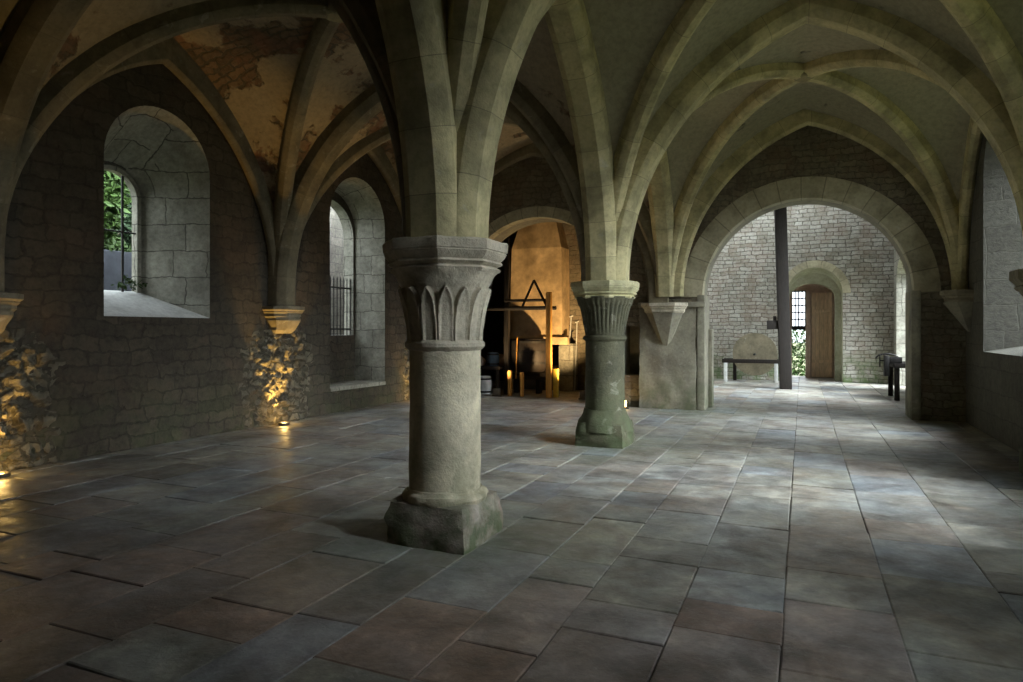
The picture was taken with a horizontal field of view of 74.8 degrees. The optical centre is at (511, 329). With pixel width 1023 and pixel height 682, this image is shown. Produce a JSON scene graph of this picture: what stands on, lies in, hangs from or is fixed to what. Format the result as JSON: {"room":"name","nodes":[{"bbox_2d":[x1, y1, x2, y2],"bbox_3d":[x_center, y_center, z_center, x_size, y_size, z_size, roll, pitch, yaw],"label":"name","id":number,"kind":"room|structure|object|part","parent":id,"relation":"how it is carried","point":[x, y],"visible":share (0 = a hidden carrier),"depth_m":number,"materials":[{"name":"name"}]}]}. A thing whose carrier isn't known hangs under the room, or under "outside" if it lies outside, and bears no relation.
{"room":"historic interior","nodes":[
{"label":"historic interior","id":0,"kind":"room"},
{"bbox_2d":[0,64,408,471],"bbox_3d":[-6.112,-1.400,7.890,1.000,6.600,19.400,0,0,23],"label":"wall","id":1,"kind":"structure","parent":0,"point":[156,365],"depth_m":9.87,"materials":[{"name":"stone"}]},
{"bbox_2d":[0,292,23,333],"bbox_3d":[-5.652,-0.170,7.178,0.410,0.460,0.740,0,0,23],"label":"corbel","id":2,"kind":"object","parent":1,"relation":"attached to","point":[9,302],"visible":1,"depth_m":7.25,"materials":[{"name":"stone"}]},
{"bbox_2d":[0,0,405,291],"bbox_3d":[-3.197,-2.330,6.242,5.786,3.819,0.440,0,0,21],"label":"pointed arch","id":3,"kind":"object","parent":2,"relation":"on","point":[37,31],"visible":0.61,"depth_m":6.80,"materials":[{"name":"stone"}]},
{"bbox_2d":[0,328,65,471],"bbox_3d":[-5.819,0.802,7.294,0.250,1.712,1.909,0,0,23],"label":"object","id":4,"kind":"structure","parent":1,"relation":"attached to","point":[23,384],"depth_m":7.71,"materials":[{"name":"stone"}]},
{"bbox_2d":[104,165,140,292],"bbox_3d":[-5.843,-1.470,9.736,0.120,1.840,0.920,0,0,23],"label":"window","id":5,"kind":"structure","parent":1,"relation":"in","point":[125,177],"depth_m":10.07,"materials":[{"name":"metal"}]},
{"bbox_2d":[111,275,147,290],"bbox_3d":[-5.635,-0.700,9.987,0.203,0.258,0.691,0,0,23],"label":"plant","id":6,"kind":"object","parent":1,"relation":"on","point":[130,282],"visible":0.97,"depth_m":9.92,"materials":[{"name":"green plant"}]},
{"bbox_2d":[8,37,275,275],"bbox_3d":[-4.850,-2.306,9.337,0.160,3.773,5.040,0,0,23],"label":"rib","id":7,"kind":"object","parent":1,"relation":"attached to","point":[169,53],"visible":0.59,"depth_m":10.07,"materials":[{"name":"stone"}]},
{"bbox_2d":[236,328,313,428],"bbox_3d":[-4.006,0.792,11.482,0.248,1.746,1.907,0,0,23],"label":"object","id":8,"kind":"structure","parent":1,"relation":"attached to","point":[277,372],"depth_m":11.37,"materials":[{"name":"grey stone"}]},
{"bbox_2d":[262,306,304,333],"bbox_3d":[-3.819,-0.170,11.397,0.410,0.460,0.740,0,0,23],"label":"corbel","id":9,"kind":"object","parent":1,"relation":"attached to","point":[279,319],"visible":1,"depth_m":11.21,"materials":[{"name":"stone"}]},
{"bbox_2d":[268,84,584,305],"bbox_3d":[-1.363,-2.330,10.460,5.786,3.819,0.440,0,0,21],"label":"pointed arch","id":10,"kind":"object","parent":9,"relation":"on","point":[310,174],"visible":0.54,"depth_m":10.97,"materials":[{"name":"stone"}]},
{"bbox_2d":[330,276,350,334],"bbox_3d":[-3.837,-0.515,13.902,0.028,1.270,1.620,0,0,23],"label":"window grille","id":11,"kind":"object","parent":1,"relation":"in","point":[333,287],"visible":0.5,"depth_m":14.30,"materials":[{"name":"black metal"}]},
{"bbox_3d":[-3.837,-0.900,13.902,0.024,0.032,1.620,0,0,23],"label":"rail","id":12,"kind":"part","parent":11,"relation":"part of","materials":[{"name":"metal"}]},
{"bbox_3d":[-3.837,-0.020,13.902,0.024,0.032,1.620,0,0,23],"label":"rail","id":13,"kind":"part","parent":11,"relation":"part of","materials":[{"name":"metal"}]},
{"bbox_2d":[330,380,385,391],"bbox_3d":[-3.415,1.140,13.720,0.763,0.084,1.824,0,0,23],"label":"trim","id":14,"kind":"structure","parent":1,"relation":"attached to","point":[337,386],"depth_m":13.74,"materials":[{"name":"grey stone"}]},
{"bbox_2d":[367,145,401,216],"bbox_3d":[-3.017,-2.306,13.556,0.160,3.773,5.040,0,0,23],"label":"rib","id":15,"kind":"object","parent":1,"relation":"attached to","point":[379,157],"visible":0.16,"depth_m":14.26,"materials":[{"name":"stone"}]},
{"bbox_2d":[403,332,409,400],"bbox_3d":[-2.273,0.784,15.457,0.239,1.730,0.901,0,0,23],"label":"trim","id":16,"kind":"structure","parent":1,"relation":"attached to","point":[406,396],"depth_m":15.15,"materials":[{"name":"grey stone"}]},
{"bbox_2d":[330,207,343,334],"bbox_3d":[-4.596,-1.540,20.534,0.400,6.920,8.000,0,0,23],"label":"window","id":17,"kind":"structure","parent":0,"point":[336,231],"depth_m":19.11,"materials":[{"name":"glass"}]},
{"bbox_2d":[481,281,492,380],"bbox_3d":[-1.693,-1.550,19.436,0.600,6.900,5.300,0,0,23],"label":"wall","id":18,"kind":"structure","parent":0,"point":[488,325],"depth_m":20.93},
{"bbox_2d":[0,376,1022,681],"bbox_3d":[1.510,1.749,10.372,13.701,0.301,31.226,0,0,23],"label":"floor","id":19,"kind":"structure","parent":0,"point":[257,554],"depth_m":4.74,"materials":[{"name":"grey stone"}]},
{"bbox_2d":[0,471,10,478],"bbox_3d":[-5.554,1.575,7.266,0.189,0.050,0.189,0,0,23],"label":"uplight","id":20,"kind":"object","parent":19,"relation":"on","point":[3,474],"visible":1,"depth_m":7.25,"materials":[{"name":"metal"}]},
{"bbox_2d":[278,422,289,425],"bbox_3d":[-3.824,1.575,11.246,0.189,0.050,0.189,0,0,23],"label":"uplight","id":21,"kind":"object","parent":19,"relation":"on","point":[279,423],"visible":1,"depth_m":11.18,"materials":[{"name":"metal"}]},
{"bbox_2d":[382,235,507,554],"bbox_3d":[-0.517,0.462,5.208,0.916,2.276,0.921,0,0,23],"label":"stone pillar","id":22,"kind":"structure","parent":19,"relation":"on","point":[444,282],"depth_m":4.94,"materials":[{"name":"grey stone"}]},
{"bbox_2d":[375,0,456,236],"bbox_3d":[-1.434,-2.434,3.098,0.440,3.527,4.640,0,0,23],"label":"pointed arch","id":23,"kind":"object","parent":22,"relation":"on","point":[414,32],"visible":0.87,"depth_m":4.80,"materials":[{"name":"stone"}]},
{"bbox_2d":[456,0,548,237],"bbox_3d":[1.863,-2.460,4.173,5.230,3.581,0.440,0,0,23],"label":"pointed arch","id":24,"kind":"object","parent":22,"relation":"on","point":[510,26],"visible":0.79,"depth_m":4.91,"materials":[{"name":"stone"}]},
{"bbox_2d":[481,376,491,393],"bbox_3d":[-0.661,1.375,16.698,0.340,0.450,0.340,0,0,23],"label":"barrel","id":25,"kind":"object","parent":19,"relation":"on","point":[486,383],"visible":0.7,"depth_m":16.55,"materials":[{"name":"grey wood"}]},
{"bbox_2d":[481,365,503,387],"bbox_3d":[-0.592,1.250,16.940,0.950,0.700,0.700,0,0,23],"label":"work table","id":26,"kind":"object","parent":19,"relation":"on","point":[486,367],"visible":0.25,"depth_m":16.50,"materials":[{"name":"brown wood"}]},
{"bbox_2d":[481,356,485,364],"bbox_3d":[-0.774,0.804,17.073,0.242,0.283,0.266,0,0,23],"label":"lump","id":27,"kind":"object","parent":26,"relation":"on","point":[483,361],"visible":0.44,"depth_m":16.98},
{"bbox_2d":[487,352,498,365],"bbox_3d":[-0.465,0.730,16.830,0.320,0.340,0.320,0,0,23],"label":"barrel","id":28,"kind":"object","parent":26,"relation":"on","point":[492,357],"visible":0.99,"depth_m":16.70,"materials":[{"name":"wood"}]},
{"bbox_3d":[-0.333,1.290,16.522,0.080,0.620,0.080,0,0,23],"label":"leg","id":29,"kind":"part","parent":26,"relation":"part of","materials":[{"name":"brown wood"}]},
{"bbox_2d":[498,354,503,365],"bbox_3d":[-0.273,0.784,17.041,0.381,0.361,0.359,0,0,-7],"label":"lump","id":30,"kind":"object","parent":26,"relation":"on","point":[501,356],"visible":0.31,"depth_m":16.88,"materials":[{"name":"black"}]},
{"bbox_2d":[492,388,501,396],"bbox_3d":[-0.351,1.500,16.126,0.240,0.200,0.100,0,0,23],"label":"floodlight","id":31,"kind":"object","parent":19,"relation":"on","point":[496,391],"visible":1,"depth_m":16.08,"materials":[{"name":"black metal"}]},
{"bbox_2d":[487,237,558,397],"bbox_3d":[0.127,-0.350,16.371,2.195,3.900,0.550,0,0,23],"label":"stand","id":32,"kind":"object","parent":19,"relation":"on","point":[548,307],"visible":0.95,"depth_m":16.21,"materials":[{"name":"brown wood"}]},
{"bbox_3d":[-0.112,-0.350,16.622,0.120,3.900,0.120,0,0,23],"label":"post","id":33,"kind":"part","parent":32,"relation":"part of","materials":[{"name":"brown wood"}]},
{"bbox_3d":[-0.036,1.290,16.262,0.090,0.620,0.090,0,0,23],"label":"post","id":34,"kind":"part","parent":32,"relation":"part of","materials":[{"name":"brown wood"}]},
{"bbox_3d":[0.111,-0.530,16.471,2.086,0.090,0.090,0,0,23],"label":"rail","id":35,"kind":"part","parent":32,"relation":"part of","materials":[{"name":"brown wood"}]},
{"bbox_3d":[0.252,1.310,16.082,0.080,0.580,0.080,0,0,23],"label":"post","id":36,"kind":"part","parent":32,"relation":"part of","materials":[{"name":"brown wood"}]},
{"bbox_3d":[0.390,-0.540,16.132,1.197,0.070,0.070,0,0,23],"label":"rail","id":37,"kind":"part","parent":32,"relation":"part of","materials":[{"name":"brown wood"}]},
{"bbox_3d":[0.392,-0.720,16.240,1.205,0.070,0.070,0,0,23],"label":"rail","id":38,"kind":"part","parent":32,"relation":"part of","materials":[{"name":"brown wood"}]},
{"bbox_3d":[0.399,-0.875,16.182,0.367,0.676,0.060,0,0,23],"label":"rail","id":39,"kind":"part","parent":32,"relation":"part of","materials":[{"name":"brown wood"}]},
{"bbox_3d":[0.399,1.180,16.509,1.225,0.080,0.080,0,0,23],"label":"rail","id":40,"kind":"part","parent":32,"relation":"part of","materials":[{"name":"brown wood"}]},
{"bbox_3d":[0.695,-0.875,16.053,0.387,0.677,0.060,0,0,23],"label":"rail","id":41,"kind":"part","parent":32,"relation":"part of","materials":[{"name":"brown wood"}]},
{"bbox_3d":[0.886,0.350,15.807,0.120,2.500,0.120,0,0,23],"label":"post","id":42,"kind":"part","parent":32,"relation":"part of","materials":[{"name":"brown wood"}]},
{"bbox_3d":[1.057,1.260,15.896,0.110,0.680,0.110,0,0,23],"label":"post","id":43,"kind":"part","parent":32,"relation":"part of","materials":[{"name":"brown wood"}]},
{"bbox_2d":[510,337,545,393],"bbox_3d":[0.412,0.890,16.976,1.080,1.420,1.114,0,0,23],"label":"wooden tub","id":44,"kind":"object","parent":19,"relation":"on","point":[527,355],"visible":0.75,"depth_m":16.57,"materials":[{"name":"brown wood"}]},
{"bbox_3d":[0.124,0.690,16.514,0.068,1.021,0.027,0,0,38],"label":"rod","id":45,"kind":"part","parent":44,"relation":"part of","materials":[{"name":"brown wood"}]},
{"bbox_2d":[503,222,577,390],"bbox_3d":[0.903,-1.646,18.191,1.903,6.508,1.526,0,0,23],"label":"fireplace","id":46,"kind":"object","parent":19,"relation":"on","point":[540,251],"visible":0.53,"depth_m":17.57,"materials":[{"name":"beige paint"}]},
{"bbox_2d":[510,222,570,341],"bbox_3d":[0.918,-2.290,18.219,1.520,5.220,1.450,0,0,23],"label":"hood","id":47,"kind":"object","parent":46,"relation":"attached to","point":[540,251],"depth_m":17.60,"materials":[{"name":"beige paint"}]},
{"bbox_2d":[569,315,572,342],"bbox_3d":[1.535,0.602,17.697,0.111,2.001,0.320,0,0,23],"label":"rod","id":48,"kind":"object","parent":19,"relation":"on","point":[571,316],"visible":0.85,"depth_m":17.78,"materials":[{"name":"brown wood"}]},
{"bbox_2d":[574,321,578,390],"bbox_3d":[1.685,0.677,17.632,0.111,1.851,0.320,0,0,23],"label":"rod","id":49,"kind":"object","parent":19,"relation":"on","point":[576,322],"visible":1,"depth_m":17.64,"materials":[{"name":"brown wood"}]},
{"bbox_2d":[578,391,584,399],"bbox_3d":[1.661,1.500,15.361,0.240,0.200,0.100,0,0,23],"label":"floodlight","id":50,"kind":"object","parent":19,"relation":"on","point":[582,393],"visible":0.56,"depth_m":15.33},
{"bbox_2d":[570,280,639,448],"bbox_3d":[1.319,0.462,9.427,0.912,2.277,0.909,0,0,23],"label":"stone pillar","id":51,"kind":"structure","parent":19,"relation":"on","point":[604,422],"depth_m":9.16,"materials":[{"name":"grey stone"}]},
{"bbox_2d":[544,0,615,280],"bbox_3d":[0.400,-2.434,7.317,0.440,3.527,4.640,0,0,23],"label":"pointed arch","id":52,"kind":"object","parent":51,"relation":"on","point":[567,21],"visible":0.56,"depth_m":8.62,"materials":[{"name":"stone"}]},
{"bbox_2d":[616,0,1022,279],"bbox_3d":[3.696,-2.460,8.392,5.230,3.581,0.440,0,0,23],"label":"pointed arch","id":53,"kind":"object","parent":51,"relation":"on","point":[960,77],"visible":0.88,"depth_m":8.15,"materials":[{"name":"stone"}]},
{"bbox_2d":[722,333,778,382],"bbox_3d":[7.571,0.844,20.806,1.900,1.511,0.700,0,0,23],"label":"grindstone","id":54,"kind":"object","parent":19,"relation":"on","point":[753,353],"visible":0.93,"depth_m":20.71,"materials":[{"name":"stone"}]},
{"bbox_3d":[6.684,1.290,20.898,0.100,0.620,0.100,0,0,23],"label":"leg","id":55,"kind":"part","parent":54,"relation":"part of","materials":[{"name":"brown wood"}]},
{"bbox_3d":[7.114,1.310,21.310,0.100,0.580,0.100,0,0,23],"label":"leg","id":56,"kind":"part","parent":54,"relation":"part of","materials":[{"name":"brown wood"}]},
{"bbox_3d":[8.032,1.290,20.312,0.100,0.620,0.100,0,0,23],"label":"leg","id":57,"kind":"part","parent":54,"relation":"part of","materials":[{"name":"brown wood"}]},
{"bbox_2d":[767,207,791,389],"bbox_3d":[7.280,-1.625,18.191,0.630,6.450,0.300,0,0,18],"label":"timber post","id":58,"kind":"object","parent":19,"relation":"on","point":[782,323],"visible":0.84,"depth_m":18.03,"materials":[{"name":"grey wood"}]},
{"bbox_2d":[875,353,904,400],"bbox_3d":[9.020,1.071,15.706,0.877,1.057,1.400,0,0,23],"label":"workbench","id":59,"kind":"object","parent":19,"relation":"on","point":[889,363],"visible":0.65,"depth_m":15.19,"materials":[{"name":"wood"}]},
{"bbox_3d":[9.221,1.230,16.273,0.100,0.740,0.100,0,0,23],"label":"leg","id":60,"kind":"part","parent":59,"relation":"part of","materials":[{"name":"brown wood"}]},
{"bbox_2d":[889,361,904,367],"bbox_3d":[9.170,0.810,15.641,0.550,0.100,1.400,0,0,23],"label":"countertop","id":61,"kind":"structure","parent":59,"relation":"on","point":[902,365],"depth_m":15.09,"materials":[{"name":"brown wood"}]},
{"bbox_3d":[8.742,1.230,15.173,0.100,0.740,0.100,0,0,23],"label":"leg","id":62,"kind":"part","parent":59,"relation":"part of","materials":[{"name":"brown wood"}]},
{"bbox_2d":[1009,269,1022,473],"bbox_3d":[6.040,0.467,7.374,0.836,2.274,0.836,0,0,23],"label":"pillar","id":63,"kind":"structure","parent":19,"relation":"on","point":[1016,276],"depth_m":7.49,"materials":[{"name":"stone"}]},
{"bbox_3d":[4.206,0.467,3.155,0.836,2.274,0.836,0,0,23],"label":"pillar","id":64,"kind":"structure","parent":19,"relation":"on","visible":0},
{"bbox_2d":[539,0,1022,223],"bbox_3d":[2.761,-2.445,6.291,5.376,3.550,4.840,0,0,23],"label":"ribs","id":65,"kind":"object","parent":64,"relation":"on","point":[978,19],"visible":0.52,"depth_m":7.59,"materials":[{"name":"stone"}]},
{"bbox_2d":[0,0,1022,213],"bbox_3d":[0.102,-2.501,7.317,11.034,3.683,14.230,0,0,23],"label":"ceiling","id":66,"kind":"structure","parent":0,"point":[253,63],"depth_m":9.61,"materials":[{"name":"paint"}]},
{"bbox_2d":[9,0,583,305],"bbox_3d":[-2.263,-2.310,8.345,5.923,3.820,5.082,0,0,23],"label":"ribs","id":67,"kind":"object","parent":66,"relation":"attached to","point":[77,75],"visible":0.52,"depth_m":8.14,"materials":[{"name":"stone"}]},
{"bbox_2d":[339,0,397,119],"bbox_3d":[-4.096,-2.310,4.126,5.923,3.820,5.082,0,0,23],"label":"ribs","id":68,"kind":"object","parent":66,"relation":"attached to","point":[363,13],"visible":0.3,"depth_m":4.97,"materials":[{"name":"stone"}]},
{"bbox_2d":[287,115,656,305],"bbox_3d":[-0.429,-2.310,12.564,5.923,3.820,5.082,0,0,23],"label":"ribs","id":69,"kind":"object","parent":66,"relation":"attached to","point":[363,146],"visible":0.1,"depth_m":11.85,"materials":[{"name":"stone"}]},
{"bbox_2d":[671,49,958,285],"bbox_3d":[4.595,-2.445,10.509,5.376,3.550,4.840,0,0,23],"label":"ribs","id":70,"kind":"object","parent":66,"relation":"attached to","point":[785,75],"visible":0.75,"depth_m":11.03,"materials":[{"name":"stone"}]},
{"bbox_2d":[493,231,558,380],"bbox_3d":[2.018,-1.550,20.385,5.950,6.900,0.600,0,0,23],"label":"wall","id":71,"kind":"structure","parent":0,"point":[498,280],"depth_m":21.09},
{"bbox_2d":[562,223,585,389],"bbox_3d":[1.919,-1.150,17.975,1.003,5.500,0.500,0,0,23],"label":"pier","id":72,"kind":"object","parent":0,"point":[569,230],"visible":0.03,"depth_m":17.79,"materials":[{"name":"beige stone"}]},
{"bbox_2d":[489,125,965,421],"bbox_3d":[3.043,-1.400,14.090,12.850,6.600,0.730,0,0,23],"label":"wall","id":73,"kind":"structure","parent":0,"point":[807,151],"depth_m":12.55,"materials":[{"name":"stone"}]},
{"bbox_2d":[488,206,573,239],"bbox_3d":[0.564,-1.814,14.895,3.916,1.828,0.270,0,0,23],"label":"trim","id":74,"kind":"structure","parent":73,"relation":"attached to","point":[510,219],"depth_m":14.88,"materials":[{"name":"stone"}]},
{"bbox_2d":[493,143,668,302],"bbox_3d":[0.444,-2.370,14.745,5.960,3.800,0.160,0,0,23],"label":"rib","id":75,"kind":"object","parent":73,"relation":"attached to","point":[529,150],"visible":0.28,"depth_m":13.72,"materials":[{"name":"stone"}]},
{"bbox_2d":[641,303,687,345],"bbox_3d":[3.068,-0.065,13.457,0.920,0.950,0.410,0,0,23],"label":"corbel","id":76,"kind":"object","parent":73,"relation":"attached to","point":[664,318],"visible":0.98,"depth_m":13.38,"materials":[{"name":"stone"}]},
{"bbox_2d":[639,307,696,409],"bbox_3d":[3.178,0.553,13.617,1.163,2.130,0.153,0,0,23],"label":"pillar","id":77,"kind":"structure","parent":73,"relation":"attached to","point":[667,374],"depth_m":13.54,"materials":[{"name":"stone"}]},
{"bbox_2d":[638,302,705,307],"bbox_3d":[3.237,-0.509,13.542,1.341,0.100,0.183,0,0,23],"label":"trim","id":78,"kind":"structure","parent":73,"relation":"attached to","point":[690,304],"depth_m":13.29,"materials":[{"name":"stone"}]},
{"bbox_2d":[647,150,674,296],"bbox_3d":[2.257,-2.431,11.591,0.440,3.523,4.760,0,0,23],"label":"pointed arch","id":79,"kind":"object","parent":78,"relation":"on","point":[659,189],"visible":0.32,"depth_m":13.19,"materials":[{"name":"stone"}]},
{"bbox_2d":[697,295,709,409],"bbox_3d":[3.931,0.450,13.698,0.150,2.300,0.780,0,0,23],"label":"trim","id":80,"kind":"structure","parent":73,"relation":"attached to","point":[703,313],"depth_m":13.35,"materials":[{"name":"stone"}]},
{"bbox_2d":[708,329,713,406],"bbox_3d":[4.147,0.790,13.932,0.100,1.620,0.260,0,0,23],"label":"trim","id":81,"kind":"structure","parent":73,"relation":"attached to","point":[710,331],"depth_m":13.81,"materials":[{"name":"stone"}]},
{"bbox_2d":[684,176,940,296],"bbox_3d":[5.535,-1.774,12.734,4.456,2.228,0.270,0,0,23],"label":"arch","id":82,"kind":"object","parent":73,"relation":"attached to","point":[918,254],"depth_m":12.47,"materials":[{"name":"stone"}]},
{"bbox_2d":[674,109,956,296],"bbox_3d":[5.548,-2.476,12.527,5.410,3.613,0.160,0,0,23],"label":"rib","id":83,"kind":"object","parent":73,"relation":"attached to","point":[722,175],"visible":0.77,"depth_m":12.59,"materials":[{"name":"stone"}]},
{"bbox_2d":[905,291,920,419],"bbox_3d":[7.334,0.450,12.220,0.150,2.300,0.780,0,0,23],"label":"trim","id":84,"kind":"structure","parent":73,"relation":"attached to","point":[912,298],"depth_m":11.88,"materials":[{"name":"stone"}]},
{"bbox_2d":[707,204,893,383],"bbox_3d":[6.588,-1.550,22.433,12.200,6.900,0.800,0,0,23],"label":"wall","id":85,"kind":"structure","parent":0,"point":[742,292],"depth_m":20.86,"materials":[{"name":"stone"}]},
{"bbox_2d":[789,260,850,292],"bbox_3d":[9.448,-1.640,20.874,2.020,1.040,0.280,0,0,23],"label":"trim","id":86,"kind":"structure","parent":85,"relation":"attached to","point":[836,271],"depth_m":20.63,"materials":[{"name":"stone"}]},
{"bbox_2d":[790,284,834,377],"bbox_3d":[10.129,-0.050,22.802,2.800,3.900,0.300,0,0,23],"label":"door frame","id":87,"kind":"structure","parent":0,"point":[814,288],"depth_m":22.58,"materials":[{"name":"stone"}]},
{"bbox_2d":[792,291,804,329],"bbox_3d":[9.840,-0.675,22.928,0.474,1.350,0.100,0,0,23],"label":"window","id":88,"kind":"structure","parent":87,"relation":"in","point":[795,327],"depth_m":22.91,"materials":[{"name":"metal"}]},
{"bbox_2d":[805,291,810,377],"bbox_3d":[10.007,0.150,22.572,0.160,2.900,0.220,0,0,23],"label":"trim","id":89,"kind":"structure","parent":87,"relation":"attached to","point":[807,293],"depth_m":22.47,"materials":[{"name":"stone"}]},
{"bbox_2d":[812,293,831,376],"bbox_3d":[10.405,0.165,22.439,0.617,2.830,0.085,0,0,23],"label":"wooden door","id":90,"kind":"structure","parent":87,"relation":"in","point":[823,310],"depth_m":22.41,"materials":[{"name":"brown wood"}]},
{"bbox_2d":[894,248,907,385],"bbox_3d":[10.207,-1.550,16.335,0.700,6.900,9.100,0,0,23],"label":"wall","id":91,"kind":"structure","parent":0,"point":[900,279],"depth_m":19.31,"materials":[{"name":"grey stone"}]},
{"bbox_2d":[966,134,1022,451],"bbox_3d":[4.611,-1.400,2.832,1.000,6.600,18.670,0,0,23],"label":"wall","id":92,"kind":"structure","parent":0,"point":[994,341],"depth_m":10.34,"materials":[{"name":"grey stone"}]},
{"bbox_2d":[940,289,973,331],"bbox_3d":[7.566,-0.320,11.399,0.410,0.700,0.600,0,0,23],"label":"corbel","id":93,"kind":"object","parent":92,"relation":"attached to","point":[959,303],"visible":1,"depth_m":11.22,"materials":[{"name":"stone"}]},
{"bbox_2d":[957,117,982,289],"bbox_3d":[6.883,-2.431,9.515,0.160,3.523,5.040,0,0,23],"label":"rib","id":94,"kind":"object","parent":92,"relation":"attached to","point":[974,136],"visible":0.4,"depth_m":11.12,"materials":[{"name":"stone"}]},
{"bbox_3d":[0.928,-2.496,2.072,5.340,3.680,4.791,0,0,23],"label":"ceiling","id":95,"kind":"structure","parent":0,"visible":0},
{"bbox_2d":[447,0,488,132],"bbox_3d":[0.928,-2.445,2.072,5.376,3.550,4.840,0,0,23],"label":"ribs","id":96,"kind":"object","parent":95,"relation":"attached to","point":[465,18],"visible":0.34,"depth_m":4.76,"materials":[{"name":"stone"}]},
{"label":"outside","id":97,"kind":"structure","parent":0,"visible":0},
{"bbox_2d":[792,343,804,376],"bbox_3d":[11.958,2.060,27.514,140.000,0.280,160.000,0,0,23],"label":"ground","id":98,"kind":"structure","parent":97,"point":[796,344],"depth_m":43.54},
{"bbox_2d":[104,171,131,249],"bbox_3d":[-10.231,-1.847,15.173,3.396,7.548,4.183,0,0,39],"label":"leafy tree","id":99,"kind":"object","parent":98,"relation":"on","point":[112,190],"visible":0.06,"depth_m":15.05,"materials":[{"name":"green plant"}]},
{"bbox_2d":[104,242,131,290],"bbox_3d":[-7.942,0.063,13.319,1.104,3.724,2.399,0,0,23],"label":"wall","id":100,"kind":"structure","parent":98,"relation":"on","point":[112,257],"depth_m":12.86,"materials":[{"name":"stone"}]},
{"bbox_2d":[107,184,131,248],"bbox_3d":[-11.733,-1.713,19.701,4.078,7.278,4.098,0,0,37],"label":"leafy tree","id":101,"kind":"object","parent":98,"relation":"on","point":[128,220],"visible":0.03,"depth_m":19.04,"materials":[{"name":"green plant"}]},
{"bbox_2d":[792,330,804,375],"bbox_3d":[11.991,0.958,27.592,7.181,2.077,1.394,0,0,23],"label":"hedge","id":102,"kind":"object","parent":98,"relation":"on","point":[795,372],"visible":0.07,"depth_m":27.24,"materials":[{"name":"green plant"}]}
]}

